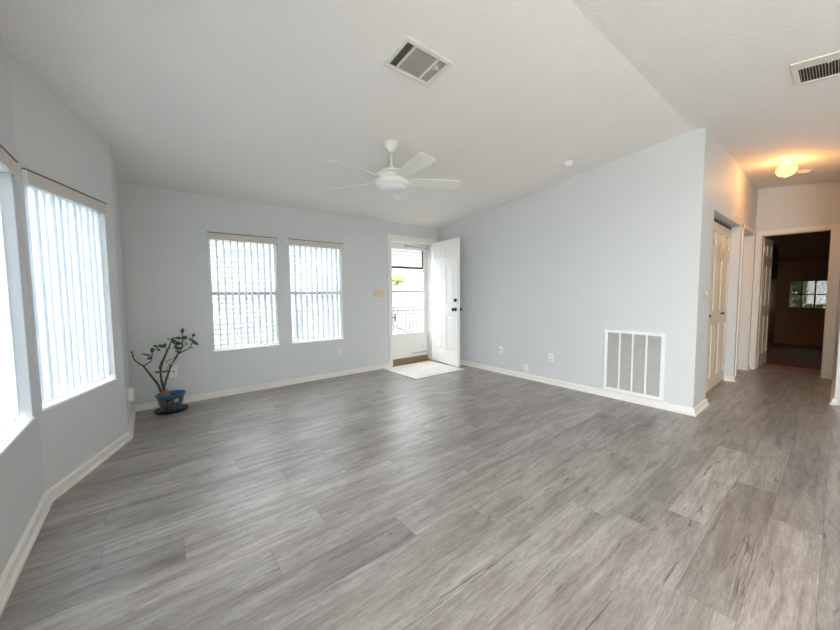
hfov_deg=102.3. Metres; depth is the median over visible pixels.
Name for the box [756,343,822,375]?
floor
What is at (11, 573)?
baseboard
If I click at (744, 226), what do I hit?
trim
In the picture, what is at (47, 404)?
window
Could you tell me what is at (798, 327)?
wall
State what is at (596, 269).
wall
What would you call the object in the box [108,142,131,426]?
wall
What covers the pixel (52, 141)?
wall
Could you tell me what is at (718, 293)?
door
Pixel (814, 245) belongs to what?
ceiling
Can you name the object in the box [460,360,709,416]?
baseboard
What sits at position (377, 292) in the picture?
switch plate
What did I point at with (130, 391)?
plug adapter
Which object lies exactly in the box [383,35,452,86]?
ceiling vent
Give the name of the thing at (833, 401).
baseboard
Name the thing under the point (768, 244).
door
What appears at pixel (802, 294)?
window
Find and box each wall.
[0,37,44,575]
[8,52,127,491]
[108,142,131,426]
[117,182,436,404]
[437,127,708,407]
[696,131,757,404]
[749,181,839,377]
[767,279,776,346]
[773,259,828,346]
[835,331,839,397]
[837,374,839,404]
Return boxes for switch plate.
[374,289,382,296]
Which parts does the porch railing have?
rail post, rail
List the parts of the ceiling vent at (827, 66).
damper blade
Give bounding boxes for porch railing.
[294,305,421,339]
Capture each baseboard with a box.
[0,363,389,616]
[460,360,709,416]
[724,375,736,381]
[830,374,837,404]
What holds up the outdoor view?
on the ground
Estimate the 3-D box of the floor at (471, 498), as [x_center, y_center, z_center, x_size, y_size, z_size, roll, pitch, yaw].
[1.973,0.995,2.890,7.811,0.001,7.330,-4,5,-39]
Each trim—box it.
[387,234,432,366]
[393,354,429,365]
[734,223,755,377]
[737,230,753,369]
[749,223,839,378]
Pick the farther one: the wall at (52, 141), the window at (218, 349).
the window at (218, 349)
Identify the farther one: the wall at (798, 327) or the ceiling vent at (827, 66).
the wall at (798, 327)
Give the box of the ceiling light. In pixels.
[775,159,797,177]
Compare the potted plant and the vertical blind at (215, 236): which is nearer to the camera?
the potted plant
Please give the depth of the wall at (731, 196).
3.79 m
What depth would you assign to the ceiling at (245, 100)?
2.30 m
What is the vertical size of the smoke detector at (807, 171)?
0.045 m
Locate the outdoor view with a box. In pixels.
[210,239,422,347]
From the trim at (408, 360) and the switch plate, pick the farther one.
the trim at (408, 360)
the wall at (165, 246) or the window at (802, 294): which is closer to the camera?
the wall at (165, 246)
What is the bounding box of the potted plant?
[131,328,197,410]
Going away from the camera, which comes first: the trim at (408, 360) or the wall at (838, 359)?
the wall at (838, 359)
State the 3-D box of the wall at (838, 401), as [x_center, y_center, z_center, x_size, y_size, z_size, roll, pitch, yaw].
[5.179,-0.303,2.461,0.120,2.593,2.580,-4,5,-39]
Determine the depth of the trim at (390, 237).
5.44 m
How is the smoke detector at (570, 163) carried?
attached to the ceiling at (245, 100)
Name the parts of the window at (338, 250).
meeting rail, sill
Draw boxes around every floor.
[0,360,839,629]
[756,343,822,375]
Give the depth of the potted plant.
3.44 m
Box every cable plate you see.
[169,366,177,376]
[499,346,502,353]
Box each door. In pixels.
[391,242,426,359]
[430,238,461,366]
[706,218,731,391]
[756,237,772,367]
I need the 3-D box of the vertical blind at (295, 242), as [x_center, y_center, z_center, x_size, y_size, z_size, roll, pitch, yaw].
[-1.424,-0.339,4.686,0.789,1.341,0.108,-4,5,-39]
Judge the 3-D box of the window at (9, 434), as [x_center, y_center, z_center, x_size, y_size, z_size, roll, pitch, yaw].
[-1.662,-0.063,1.152,0.123,1.337,1.558,-4,5,-39]
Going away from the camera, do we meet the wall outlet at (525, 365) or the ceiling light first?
the ceiling light
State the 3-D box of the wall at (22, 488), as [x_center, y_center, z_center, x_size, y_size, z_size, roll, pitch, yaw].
[-1.668,-0.205,1.139,0.120,2.687,1.779,-4,5,-39]
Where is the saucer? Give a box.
[153,404,188,414]
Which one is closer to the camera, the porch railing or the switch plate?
the switch plate
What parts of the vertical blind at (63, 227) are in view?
head rail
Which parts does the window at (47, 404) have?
frame, sill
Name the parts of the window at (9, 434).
frame, sill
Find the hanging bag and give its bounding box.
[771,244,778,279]
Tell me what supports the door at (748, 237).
attached to the wall at (731, 196)
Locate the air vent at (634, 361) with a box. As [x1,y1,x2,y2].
[603,329,665,400]
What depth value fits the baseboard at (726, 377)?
4.46 m
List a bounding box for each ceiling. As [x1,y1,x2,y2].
[0,0,839,228]
[765,231,830,261]
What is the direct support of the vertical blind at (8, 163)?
attached to the window at (9, 434)
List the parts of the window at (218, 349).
meeting rail, sill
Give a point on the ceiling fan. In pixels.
(392, 180)
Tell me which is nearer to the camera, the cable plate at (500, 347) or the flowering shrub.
the cable plate at (500, 347)
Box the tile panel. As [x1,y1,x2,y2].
[382,361,464,379]
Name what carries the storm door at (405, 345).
in the wall at (165, 246)
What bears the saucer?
on the floor at (471, 498)
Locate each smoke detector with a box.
[563,160,574,167]
[796,169,812,174]
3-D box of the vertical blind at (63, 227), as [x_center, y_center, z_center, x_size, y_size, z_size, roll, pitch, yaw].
[-2.313,-0.168,2.259,0.076,1.328,0.773,-2,4,-17]
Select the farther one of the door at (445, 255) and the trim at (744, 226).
the door at (445, 255)
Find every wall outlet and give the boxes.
[337,347,341,354]
[524,364,527,372]
[548,353,552,361]
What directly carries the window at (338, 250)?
in the wall at (165, 246)
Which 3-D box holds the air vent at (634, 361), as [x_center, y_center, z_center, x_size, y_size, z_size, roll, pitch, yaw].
[2.284,0.516,3.637,0.022,0.690,0.580,-4,5,-39]
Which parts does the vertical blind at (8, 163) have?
head rail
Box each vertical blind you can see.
[0,144,19,428]
[21,168,109,401]
[206,231,279,348]
[287,238,343,340]
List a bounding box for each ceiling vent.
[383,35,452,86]
[790,51,839,86]
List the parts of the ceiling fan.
blade, blade, blade, blade, blade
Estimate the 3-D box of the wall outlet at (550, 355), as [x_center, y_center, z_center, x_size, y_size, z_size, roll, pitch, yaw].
[1.697,0.551,4.384,0.008,0.115,0.070,-4,5,-39]
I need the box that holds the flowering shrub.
[392,273,404,333]
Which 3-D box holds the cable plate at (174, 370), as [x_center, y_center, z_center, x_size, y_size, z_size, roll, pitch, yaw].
[-2.689,0.619,3.688,0.075,0.120,0.018,-4,5,-39]
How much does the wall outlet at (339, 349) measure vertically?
0.115 m
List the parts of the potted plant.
stem, stem, pot, stem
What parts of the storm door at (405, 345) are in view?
kick panel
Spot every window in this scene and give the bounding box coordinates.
[0,171,34,456]
[23,184,117,411]
[208,239,279,351]
[289,249,344,343]
[786,278,827,309]
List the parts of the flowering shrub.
stem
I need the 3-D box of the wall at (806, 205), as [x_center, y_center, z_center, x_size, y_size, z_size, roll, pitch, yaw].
[5.227,-0.515,4.875,0.120,2.698,1.140,-4,5,-39]
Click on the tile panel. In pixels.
(424, 369)
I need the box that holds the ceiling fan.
[327,139,459,201]
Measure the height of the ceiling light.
0.193 m
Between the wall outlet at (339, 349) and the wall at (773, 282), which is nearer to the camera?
the wall outlet at (339, 349)
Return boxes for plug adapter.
[126,387,133,401]
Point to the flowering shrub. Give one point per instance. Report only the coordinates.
(398, 278)

